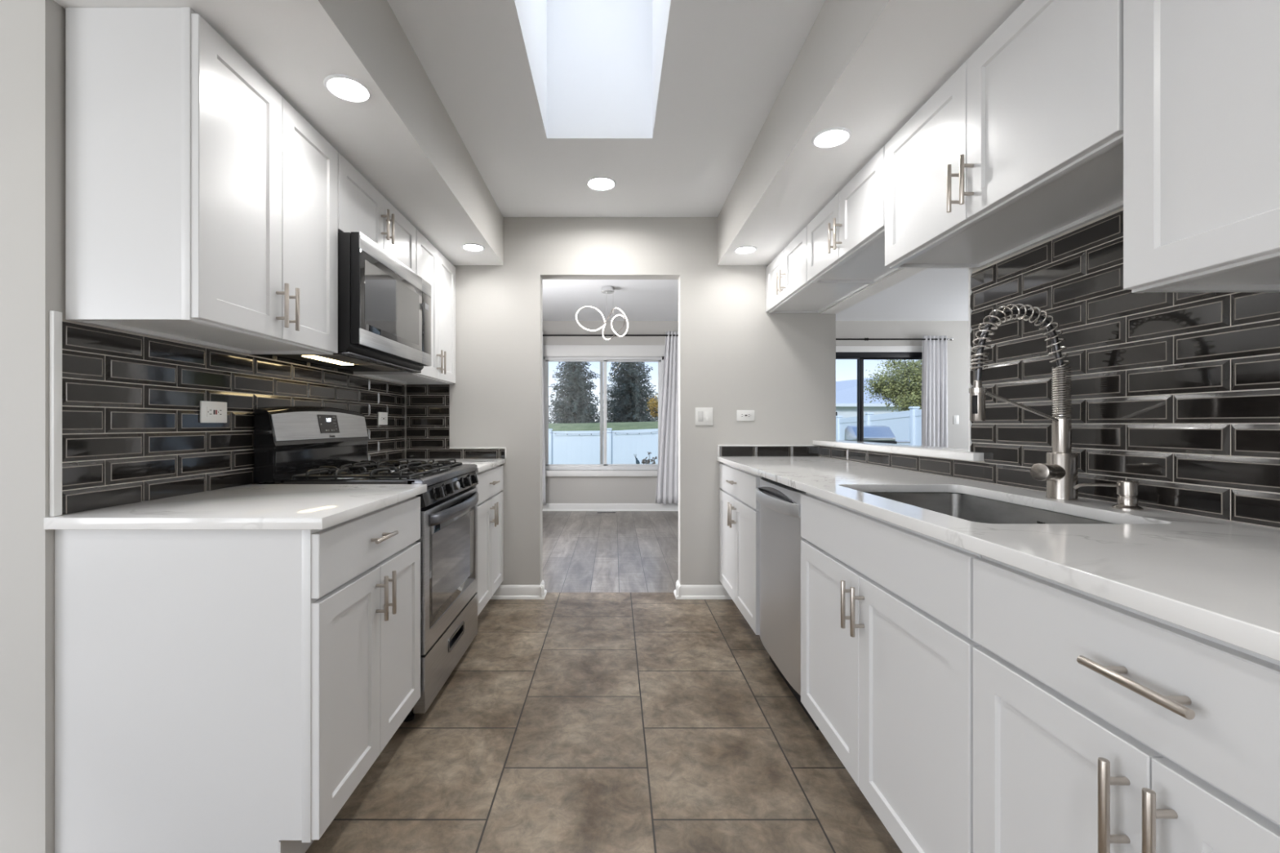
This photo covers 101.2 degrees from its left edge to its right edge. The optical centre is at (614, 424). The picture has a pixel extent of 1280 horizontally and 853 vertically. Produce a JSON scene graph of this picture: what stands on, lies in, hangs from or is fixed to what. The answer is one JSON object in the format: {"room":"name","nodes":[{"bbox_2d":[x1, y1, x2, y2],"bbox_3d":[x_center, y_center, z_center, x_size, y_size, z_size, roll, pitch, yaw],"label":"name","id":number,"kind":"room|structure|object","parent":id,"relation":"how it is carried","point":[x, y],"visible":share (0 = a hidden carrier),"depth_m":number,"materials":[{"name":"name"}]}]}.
{"room":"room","nodes":[
{"label":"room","id":0,"kind":"room"},
{"bbox_2d":[0,0,404,852],"bbox_3d":[-2.574,-0.106,2.307,2.452,2.443,2.126,0,0,0],"label":"wall","id":1,"kind":"structure","parent":0,"point":[33,32],"depth_m":1.24,"materials":[{"name":"grey paint"}]},
{"bbox_2d":[48,311,62,516],"bbox_3d":[-1.342,-0.025,1.262,0.012,0.492,0.020,0,0,0],"label":"trim","id":2,"kind":"structure","parent":1,"relation":"attached to","point":[55,317],"depth_m":1.25,"materials":[{"name":"white"}]},
{"bbox_2d":[65,7,337,355],"bbox_3d":[-1.160,-0.636,1.608,0.360,0.763,0.652,0,0,0],"label":"upper cabinet","id":3,"kind":"object","parent":1,"relation":"attached to","point":[202,206],"visible":1,"depth_m":1.28,"materials":[{"name":"white paint"}]},
{"bbox_2d":[62,319,404,514],"bbox_3d":[-1.343,-0.033,2.317,0.008,0.505,2.088,0,0,0],"label":"backsplash","id":4,"kind":"structure","parent":1,"relation":"attached to","point":[133,432],"depth_m":1.58,"materials":[{"name":"grey tile"}]},
{"bbox_2d":[200,400,226,422],"bbox_3d":[-1.335,-0.040,1.754,0.008,0.071,0.114,0,0,0],"label":"wall outlet","id":5,"kind":"object","parent":4,"relation":"attached to","point":[210,411],"visible":1,"depth_m":1.75,"materials":[{"name":"white plastic"}]},
{"bbox_2d":[206,406,222,417],"bbox_3d":[-1.334,-0.040,1.754,0.003,0.033,0.068,0,0,0],"label":"receptacle","id":6,"kind":"object","parent":5,"relation":"attached to","point":[211,411],"depth_m":1.75,"materials":[{"name":"grey plastic"}]},
{"bbox_2d":[377,412,387,425],"bbox_3d":[-1.336,-0.032,3.035,0.008,0.073,0.118,0,0,0],"label":"wall outlet","id":7,"kind":"object","parent":4,"relation":"attached to","point":[382,416],"visible":1,"depth_m":3.03,"materials":[{"name":"white plastic"}]},
{"bbox_2d":[380,415,386,421],"bbox_3d":[-1.334,-0.032,3.035,0.003,0.033,0.068,0,0,0],"label":"receptacle","id":8,"kind":"object","parent":7,"relation":"attached to","point":[383,418],"depth_m":3.03,"materials":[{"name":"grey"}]},
{"bbox_2d":[337,151,416,273],"bbox_3d":[-1.160,-0.867,2.316,0.360,0.303,0.758,0,0,0],"label":"upper cabinet","id":9,"kind":"object","parent":1,"relation":"attached to","point":[362,207],"visible":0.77,"depth_m":2.21,"materials":[{"name":"white paint"}]},
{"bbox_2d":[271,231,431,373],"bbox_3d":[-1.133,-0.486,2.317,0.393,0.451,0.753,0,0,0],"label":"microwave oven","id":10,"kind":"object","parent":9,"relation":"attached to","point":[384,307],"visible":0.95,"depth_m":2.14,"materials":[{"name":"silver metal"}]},
{"bbox_2d":[353,229,455,384],"bbox_3d":[-1.160,-0.636,3.033,0.360,0.763,0.670,0,0,0],"label":"upper cabinet","id":11,"kind":"object","parent":1,"relation":"attached to","point":[432,265],"visible":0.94,"depth_m":3.04,"materials":[{"name":"white paint"}]},
{"bbox_2d":[53,0,503,265],"bbox_3d":[-1.030,-1.173,1.385,0.636,0.309,3.970,0,0,0],"label":"soffit","id":12,"kind":"structure","parent":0,"point":[402,140],"depth_m":1.73,"materials":[{"name":"white paint"}]},
{"bbox_2d":[323,74,372,102],"bbox_3d":[-0.807,-1.016,1.594,0.132,0.006,0.132,0,0,0],"label":"recessed light","id":13,"kind":"object","parent":12,"relation":"in","point":[348,90],"visible":1,"depth_m":1.59,"materials":[{"name":"white paint"}]},
{"bbox_2d":[328,78,366,99],"bbox_3d":[-0.807,-1.016,1.594,0.102,0.001,0.102,0,0,0],"label":"diffuser","id":14,"kind":"object","parent":13,"relation":"attached to","point":[343,88],"depth_m":1.59,"materials":[{"name":"white plastic"}]},
{"bbox_2d":[461,243,484,251],"bbox_3d":[-0.812,-1.016,3.025,0.132,0.006,0.132,0,0,0],"label":"recessed light","id":15,"kind":"object","parent":12,"relation":"in","point":[469,246],"visible":1,"depth_m":3.02,"materials":[{"name":"white paint"}]},
{"bbox_2d":[464,244,482,250],"bbox_3d":[-0.812,-1.016,3.025,0.102,0.001,0.102,0,0,0],"label":"diffuser","id":16,"kind":"object","parent":15,"relation":"attached to","point":[468,247],"depth_m":3.02,"materials":[{"name":"white plastic"}]},
{"bbox_2d":[305,511,902,852],"bbox_3d":[0.900,1.145,1.790,9.400,0.060,9.980,0,0,0],"label":"floor","id":17,"kind":"structure","parent":0,"point":[569,722],"depth_m":1.85,"materials":[{"name":"tile"}]},
{"bbox_2d":[54,496,420,852],"bbox_3d":[-1.011,0.682,1.597,0.672,0.865,0.668,0,0,0],"label":"base cabinet","id":18,"kind":"object","parent":17,"relation":"on","point":[216,691],"visible":0.96,"depth_m":1.26,"materials":[{"name":"white paint"}]},
{"bbox_2d":[44,484,426,529],"bbox_3d":[-1.018,0.235,1.587,0.659,0.028,0.694,0,0,0],"label":"countertop","id":19,"kind":"structure","parent":18,"relation":"on","point":[249,506],"depth_m":1.37,"materials":[{"name":"white stone"}]},
{"bbox_2d":[253,406,478,721],"bbox_3d":[-0.992,0.519,2.317,0.680,1.192,0.755,0,0,0],"label":"gas range","id":20,"kind":"object","parent":17,"relation":"on","point":[293,445],"visible":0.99,"depth_m":2.15,"materials":[{"name":"silver metal"}]},
{"bbox_2d":[275,463,469,484],"bbox_3d":[-0.994,0.213,2.317,0.522,0.018,0.755,0,0,0],"label":"cooktop","id":21,"kind":"object","parent":20,"relation":"in","point":[355,476],"depth_m":2.03,"materials":[{"name":"black metal"}]},
{"bbox_2d":[471,465,503,616],"bbox_3d":[-1.011,0.682,3.035,0.672,0.865,0.665,0,0,0],"label":"base cabinet","id":22,"kind":"object","parent":17,"relation":"on","point":[490,486],"visible":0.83,"depth_m":3.01,"materials":[{"name":"white paint"}]},
{"bbox_2d":[400,458,505,472],"bbox_3d":[-1.022,0.235,3.034,0.651,0.028,0.670,0,0,0],"label":"countertop","id":23,"kind":"structure","parent":22,"relation":"on","point":[482,464],"depth_m":3.12,"materials":[{"name":"white stone"}]},
{"bbox_2d":[597,511,615,512],"bbox_3d":[-0.098,1.112,6.640,0.235,0.006,0.090,0,0,0],"label":"floor vent","id":24,"kind":"object","parent":17,"relation":"in","point":[597,511],"visible":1,"depth_m":6.65,"materials":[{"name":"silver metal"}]},
{"bbox_2d":[719,462,761,635],"bbox_3d":[0.976,0.675,2.930,0.678,0.879,0.875,0,0,0],"label":"base cabinet","id":25,"kind":"object","parent":17,"relation":"on","point":[739,507],"visible":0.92,"depth_m":2.82,"materials":[{"name":"white paint"}]},
{"bbox_2d":[716,456,1279,661],"bbox_3d":[0.987,0.221,1.825,0.658,0.028,3.090,0,0,0],"label":"countertop","id":26,"kind":"structure","parent":25,"relation":"on","point":[1220,580],"depth_m":0.91,"materials":[{"name":"white stone"}]},
{"bbox_2d":[865,492,1113,524],"bbox_3d":[0.970,0.345,1.450,0.468,0.218,0.768,0,0,0],"label":"sink","id":27,"kind":"object","parent":26,"relation":"in","point":[963,506],"visible":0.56,"depth_m":1.69,"materials":[{"name":"metal"}]},
{"bbox_2d":[968,303,1078,500],"bbox_3d":[1.124,-0.062,1.435,0.303,0.538,0.081,0,0,-8],"label":"kitchen faucet","id":28,"kind":"object","parent":26,"relation":"on","point":[1060,472],"visible":1,"depth_m":1.44,"materials":[{"name":"silver metal"}]},
{"bbox_2d":[1073,480,1143,510],"bbox_3d":[1.224,0.173,1.308,0.135,0.068,0.056,0,0,30],"label":"soap dispenser","id":29,"kind":"object","parent":26,"relation":"on","point":[1127,491],"visible":1,"depth_m":1.28,"materials":[{"name":"silver metal"}]},
{"bbox_2d":[755,476,817,729],"bbox_3d":[0.967,0.674,2.197,0.678,0.872,0.582,0,0,0],"label":"dishwasher","id":30,"kind":"object","parent":17,"relation":"on","point":[780,538],"visible":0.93,"depth_m":2.10,"materials":[{"name":"silver metal"}]},
{"bbox_2d":[800,492,982,852],"bbox_3d":[0.976,0.675,1.446,0.678,0.879,0.907,0,0,0],"label":"base cabinet","id":31,"kind":"object","parent":17,"relation":"on","point":[887,643],"visible":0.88,"depth_m":1.27,"materials":[{"name":"white paint"}]},
{"bbox_2d":[973,555,1279,852],"bbox_3d":[0.976,0.675,0.660,0.678,0.879,0.659,0,0,0],"label":"base cabinet","id":32,"kind":"object","parent":17,"relation":"on","point":[1100,725],"visible":0.94,"depth_m":0.71,"materials":[{"name":"white paint"}]},
{"bbox_2d":[404,217,835,585],"bbox_3d":[-0.024,-0.106,3.425,2.888,2.443,0.110,0,0,0],"label":"wall","id":33,"kind":"structure","parent":0,"point":[735,354],"depth_m":3.37,"materials":[{"name":"grey paint"}]},
{"bbox_2d":[406,384,505,458],"bbox_3d":[-1.015,-0.017,3.365,0.630,0.476,0.008,0,0,0],"label":"backsplash","id":34,"kind":"structure","parent":33,"relation":"attached to","point":[428,406],"depth_m":3.36,"materials":[{"name":"grey tile"}]},
{"bbox_2d":[448,447,506,458],"bbox_3d":[-0.874,0.184,3.365,0.364,0.071,0.011,0,0,0],"label":"trim","id":35,"kind":"structure","parent":33,"relation":"attached to","point":[449,447],"depth_m":3.36,"materials":[{"name":"white"}]},
{"bbox_2d":[490,579,546,599],"bbox_3d":[-0.623,1.073,3.410,0.354,0.083,0.140,0,0,0],"label":"baseboard","id":36,"kind":"structure","parent":33,"relation":"attached to","point":[503,592],"depth_m":3.36,"materials":[{"name":"white wood"}]},
{"bbox_2d":[673,579,731,599],"bbox_3d":[0.587,1.073,3.410,0.387,0.083,0.140,0,0,0],"label":"baseboard","id":37,"kind":"structure","parent":33,"relation":"attached to","point":[682,592],"depth_m":3.36,"materials":[{"name":"white wood"}]},
{"bbox_2d":[695,407,712,425],"bbox_3d":[0.575,-0.049,3.365,0.113,0.114,0.010,0,0,0],"label":"light switch","id":38,"kind":"object","parent":33,"relation":"attached to","point":[704,415],"visible":1,"depth_m":3.36,"materials":[{"name":"white plastic"}]},
{"bbox_2d":[737,409,754,421],"bbox_3d":[0.842,-0.056,3.366,0.114,0.069,0.008,0,0,0],"label":"wall outlet","id":39,"kind":"object","parent":33,"relation":"attached to","point":[742,415],"visible":1,"depth_m":3.36,"materials":[{"name":"white plastic"}]},
{"bbox_2d":[740,413,751,417],"bbox_3d":[0.842,-0.056,3.364,0.068,0.033,0.003,0,0,0],"label":"receptacle","id":40,"kind":"object","parent":39,"relation":"attached to","point":[742,415],"depth_m":3.36,"materials":[{"name":"grey plastic"}]},
{"bbox_2d":[717,444,813,456],"bbox_3d":[0.971,0.170,3.365,0.615,0.072,0.011,0,0,0],"label":"trim","id":41,"kind":"structure","parent":33,"relation":"attached to","point":[717,445],"depth_m":3.36,"materials":[{"name":"white"}]},
{"bbox_2d":[719,446,818,456],"bbox_3d":[0.990,0.174,3.365,0.635,0.063,0.008,0,0,0],"label":"backsplash","id":42,"kind":"structure","parent":33,"relation":"attached to","point":[723,451],"depth_m":3.36,"materials":[{"name":"grey tile"}]},
{"bbox_2d":[386,0,968,320],"bbox_3d":[0.900,-1.806,1.830,9.400,0.957,10.060,0,0,0],"label":"ceiling","id":43,"kind":"structure","parent":0,"point":[668,101],"depth_m":2.44,"materials":[{"name":"white paint"}]},
{"bbox_2d":[586,176,616,190],"bbox_3d":[-0.072,-1.325,2.898,0.163,0.006,0.163,0,0,0],"label":"recessed light","id":44,"kind":"object","parent":43,"relation":"in","point":[598,183],"visible":1,"depth_m":2.89,"materials":[{"name":"white paint"}]},
{"bbox_2d":[588,177,613,189],"bbox_3d":[-0.072,-1.325,2.898,0.136,0.001,0.136,0,0,0],"label":"diffuser","id":45,"kind":"object","parent":44,"relation":"attached to","point":[595,183],"depth_m":2.89,"materials":[{"name":"white plastic"}]},
{"bbox_2d":[575,285,628,340],"bbox_3d":[-0.122,-1.075,5.106,0.512,0.506,0.163,0,0,0],"label":"chandelier","id":46,"kind":"object","parent":43,"relation":"hanging from","point":[606,289],"visible":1,"depth_m":5.08,"materials":[{"name":"silver metal"}]},
{"bbox_2d":[542,320,968,503],"bbox_3d":[1.925,-0.106,6.830,7.350,2.443,0.140,0,0,0],"label":"wall","id":47,"kind":"structure","parent":0,"point":[558,490],"depth_m":6.76,"materials":[{"name":"grey paint"}]},
{"bbox_2d":[542,345,664,476],"bbox_3d":[-0.141,-0.172,6.780,1.647,1.685,0.140,0,0,0],"label":"window","id":48,"kind":"structure","parent":47,"relation":"in","point":[602,353],"depth_m":6.78,"materials":[{"name":"white"}]},
{"bbox_2d":[542,503,678,511],"bbox_3d":[1.925,1.067,6.745,7.350,0.095,0.030,0,0,0],"label":"baseboard","id":49,"kind":"structure","parent":47,"relation":"attached to","point":[548,507],"depth_m":6.75,"materials":[{"name":"white wood"}]},
{"bbox_2d":[542,334,678,336],"bbox_3d":[-0.125,-1.126,6.698,2.155,0.048,0.124,0,0,0],"label":"curtain rod","id":50,"kind":"object","parent":47,"relation":"attached to","point":[543,335],"visible":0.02,"depth_m":6.65,"materials":[{"name":"black"}]},
{"bbox_2d":[542,369,545,505],"bbox_3d":[-0.992,-0.073,6.660,0.241,2.207,0.053,0,0,0],"label":"curtain","id":51,"kind":"object","parent":50,"relation":"hanging from","point":[544,450],"visible":0.09,"depth_m":6.66,"materials":[{"name":"white fabric"}]},
{"bbox_2d":[655,331,678,503],"bbox_3d":[0.703,-0.083,6.661,0.368,2.187,0.051,0,0,0],"label":"curtain","id":52,"kind":"object","parent":50,"relation":"hanging from","point":[667,486],"visible":0.73,"depth_m":6.66,"materials":[{"name":"white fabric"}]},
{"bbox_2d":[835,346,922,441],"bbox_3d":[3.200,0.055,6.801,1.960,2.120,0.118,0,0,0],"label":"door","id":53,"kind":"structure","parent":47,"relation":"in","point":[861,353],"depth_m":6.77,"materials":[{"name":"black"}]},
{"bbox_2d":[835,337,953,341],"bbox_3d":[3.152,-1.078,6.698,2.280,0.050,0.125,0,0,0],"label":"curtain rod","id":54,"kind":"object","parent":47,"relation":"attached to","point":[950,339],"visible":0.53,"depth_m":6.65,"materials":[{"name":"black"}]},
{"bbox_2d":[921,335,947,447],"bbox_3d":[4.071,-0.030,6.659,0.338,2.179,0.052,0,0,0],"label":"curtain","id":55,"kind":"object","parent":54,"relation":"hanging from","point":[935,359],"visible":0.6,"depth_m":6.66,"materials":[{"name":"white fabric"}]},
{"bbox_2d":[953,415,959,424],"bbox_3d":[4.396,-0.056,6.756,0.070,0.114,0.008,0,0,0],"label":"light switch","id":56,"kind":"object","parent":47,"relation":"attached to","point":[956,418],"visible":1,"depth_m":6.75,"materials":[{"name":"white plastic"}]},
{"bbox_2d":[717,0,1024,265],"bbox_3d":[0.989,-1.173,1.385,0.655,0.309,3.970,0,0,0],"label":"soffit","id":57,"kind":"structure","parent":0,"point":[866,68],"depth_m":1.73,"materials":[{"name":"white paint"}]},
{"bbox_2d":[733,245,756,253],"bbox_3d":[0.765,-1.016,3.066,0.132,0.006,0.132,0,0,0],"label":"recessed light","id":58,"kind":"object","parent":57,"relation":"in","point":[745,249],"visible":1,"depth_m":3.06,"materials":[{"name":"white paint"}]},
{"bbox_2d":[736,247,754,253],"bbox_3d":[0.765,-1.016,3.066,0.102,0.001,0.102,0,0,0],"label":"diffuser","id":59,"kind":"object","parent":58,"relation":"attached to","point":[739,250],"depth_m":3.07,"materials":[{"name":"white plastic"}]},
{"bbox_2d":[811,127,851,147],"bbox_3d":[0.771,-1.016,1.867,0.132,0.006,0.132,0,0,0],"label":"recessed light","id":60,"kind":"object","parent":57,"relation":"in","point":[831,138],"visible":1,"depth_m":1.86,"materials":[{"name":"white paint"}]},
{"bbox_2d":[816,129,847,146],"bbox_3d":[0.771,-1.016,1.867,0.102,0.001,0.102,0,0,0],"label":"diffuser","id":61,"kind":"object","parent":60,"relation":"attached to","point":[831,137],"depth_m":1.86,"materials":[{"name":"white plastic"}]},
{"bbox_2d":[819,207,1279,528],"bbox_3d":[1.368,-0.106,0.085,0.104,2.443,6.570,0,0,0],"label":"wall","id":62,"kind":"structure","parent":0,"point":[903,273],"depth_m":2.66,"materials":[{"name":"white paint"},{"name":"grout"}]},
{"bbox_2d":[765,225,873,313],"bbox_3d":[1.125,-0.865,3.010,0.380,0.307,0.715,0,0,0],"label":"upper cabinet","id":63,"kind":"object","parent":62,"relation":"attached to","point":[788,289],"visible":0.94,"depth_m":2.96,"materials":[{"name":"white paint"}]},
{"bbox_2d":[807,146,902,283],"bbox_3d":[1.125,-0.865,2.272,0.380,0.307,0.757,0,0,0],"label":"upper cabinet","id":64,"kind":"object","parent":62,"relation":"attached to","point":[846,239],"visible":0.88,"depth_m":2.24,"materials":[{"name":"white paint"}]},
{"bbox_2d":[813,440,984,461],"bbox_3d":[1.369,0.117,2.616,0.193,0.029,1.508,0,0,0],"label":"ledge","id":65,"kind":"object","parent":62,"relation":"attached to","point":[962,454],"visible":0.82,"depth_m":2.31,"materials":[{"name":"white stone"}]},
{"bbox_2d":[968,267,973,452],"bbox_3d":[1.363,-0.302,1.935,0.113,0.809,0.011,0,0,0],"label":"trim","id":66,"kind":"structure","parent":62,"relation":"attached to","point":[970,269],"depth_m":1.93,"materials":[{"name":"white"}]},
{"bbox_2d":[884,0,1123,268],"bbox_3d":[1.125,-0.789,1.450,0.380,0.458,0.881,0,0,0],"label":"upper cabinet","id":67,"kind":"object","parent":62,"relation":"attached to","point":[1020,148],"visible":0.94,"depth_m":1.34,"materials":[{"name":"white paint"}]},
{"bbox_2d":[818,207,1279,528],"bbox_3d":[1.311,-0.176,1.380,0.008,0.765,3.960,0,0,0],"label":"backsplash","id":68,"kind":"structure","parent":62,"relation":"attached to","point":[1176,395],"depth_m":1.35,"materials":[{"name":"grey tile"}]},
{"bbox_2d":[1123,0,1279,293],"bbox_3d":[1.125,-0.634,0.628,0.380,0.767,0.755,0,0,0],"label":"upper cabinet","id":69,"kind":"object","parent":62,"relation":"attached to","point":[1202,77],"visible":1,"depth_m":0.88,"materials":[{"name":"white paint"}]},
{"label":"outside","id":70,"kind":"structure","parent":0,"visible":0},
{"bbox_2d":[548,421,657,431],"bbox_3d":[5.000,0.745,37.900,70.000,1.780,62.000,0,0,0],"label":"lawn","id":71,"kind":"structure","parent":70,"point":[615,425],"depth_m":23.91,"materials":[{"name":"green plant"}]},
{"bbox_2d":[548,361,599,422],"bbox_3d":[-2.218,-3.059,28.908,3.241,6.472,3.354,0,0,3],"label":"spruce tree","id":72,"kind":"object","parent":71,"relation":"on","point":[575,406],"visible":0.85,"depth_m":28.50,"materials":[{"name":"green plant"}]},
{"bbox_2d":[548,428,657,464],"bbox_3d":[-1.060,0.807,16.000,9.251,1.755,0.168,0,0,0],"label":"vinyl fence","id":73,"kind":"object","parent":71,"relation":"on","point":[573,448],"visible":0.17,"depth_m":15.99,"materials":[{"name":"white plastic"}]},
{"bbox_2d":[553,431,653,435],"bbox_3d":[-0.151,0.260,15.910,3.634,0.156,0.028,0,0,0],"label":"string lights","id":74,"kind":"object","parent":73,"relation":"attached to","point":[650,432],"visible":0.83,"depth_m":15.91,"materials":[{"name":"grey plastic"}]},
{"bbox_2d":[594,361,657,422],"bbox_3d":[0.748,-3.853,34.109,4.823,8.272,4.588,0,0,0],"label":"spruce tree","id":75,"kind":"object","parent":71,"relation":"on","point":[630,405],"visible":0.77,"depth_m":33.29,"materials":[{"name":"green plant"}]},
{"bbox_2d":[633,453,639,464],"bbox_3d":[0.338,0.849,7.794,0.082,0.813,0.059,0,0,-27],"label":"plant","id":76,"kind":"object","parent":71,"relation":"on","point":[637,462],"visible":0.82,"depth_m":7.79,"materials":[{"name":"grey plant"}]},
{"bbox_2d":[640,452,657,464],"bbox_3d":[0.523,0.831,7.886,0.245,0.851,0.194,0,0,8],"label":"flower plant","id":77,"kind":"object","parent":71,"relation":"on","point":[647,461],"visible":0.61,"depth_m":7.90,"materials":[{"name":"grey plant"}]},
{"bbox_2d":[646,394,657,417],"bbox_3d":[2.519,-0.861,27.040,1.800,1.607,1.895,0,0,0],"label":"bush","id":78,"kind":"object","parent":71,"relation":"on","point":[654,407],"visible":0.24,"depth_m":26.79,"materials":[{"name":"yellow plant"}]},
{"bbox_2d":[835,377,919,417],"bbox_3d":[19.700,-1.485,41.970,13.640,4.800,9.060,0,0,0],"label":"house","id":79,"kind":"structure","parent":71,"relation":"on","point":[846,390],"depth_m":38.00,"materials":[{"name":"white"}]},
{"bbox_2d":[835,406,921,445],"bbox_3d":[6.502,0.486,12.348,0.244,1.872,5.481,0,0,-3],"label":"vinyl fence","id":80,"kind":"object","parent":71,"relation":"on","point":[905,425],"visible":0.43,"depth_m":12.07,"materials":[{"name":"white plastic"}]},
{"bbox_2d":[863,360,922,411],"bbox_3d":[10.305,-0.702,17.981,3.554,4.147,3.603,0,0,26],"label":"tree","id":81,"kind":"object","parent":71,"relation":"on","point":[906,393],"visible":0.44,"depth_m":17.87,"materials":[{"name":"green plant"}]},
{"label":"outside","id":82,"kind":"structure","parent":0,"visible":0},
{"bbox_3d":[3.500,1.343,8.751,3.800,0.345,3.699,0,0,0],"label":"ground","id":83,"kind":"structure","parent":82,"visible":0},
{"bbox_2d":[844,426,910,444],"bbox_3d":[4.990,0.601,9.969,1.042,1.138,0.583,0,0,0],"label":"grill","id":84,"kind":"object","parent":83,"relation":"on","point":[882,434],"visible":0.31,"depth_m":9.81,"materials":[{"name":"black metal"}]},
{"bbox_2d":[844,426,895,440],"bbox_3d":[4.850,0.173,9.968,0.722,0.283,0.582,0,0,0],"label":"hood","id":85,"kind":"object","parent":84,"relation":"attached to","point":[870,433],"depth_m":9.83,"materials":[{"name":"metal"}]},
{"bbox_2d":[895,440,910,443],"bbox_3d":[5.371,0.335,9.990,0.279,0.040,0.420,0,0,0],"label":"shelf","id":86,"kind":"object","parent":84,"relation":"attached to","point":[898,442],"depth_m":9.78,"materials":[{"name":"silver metal"}]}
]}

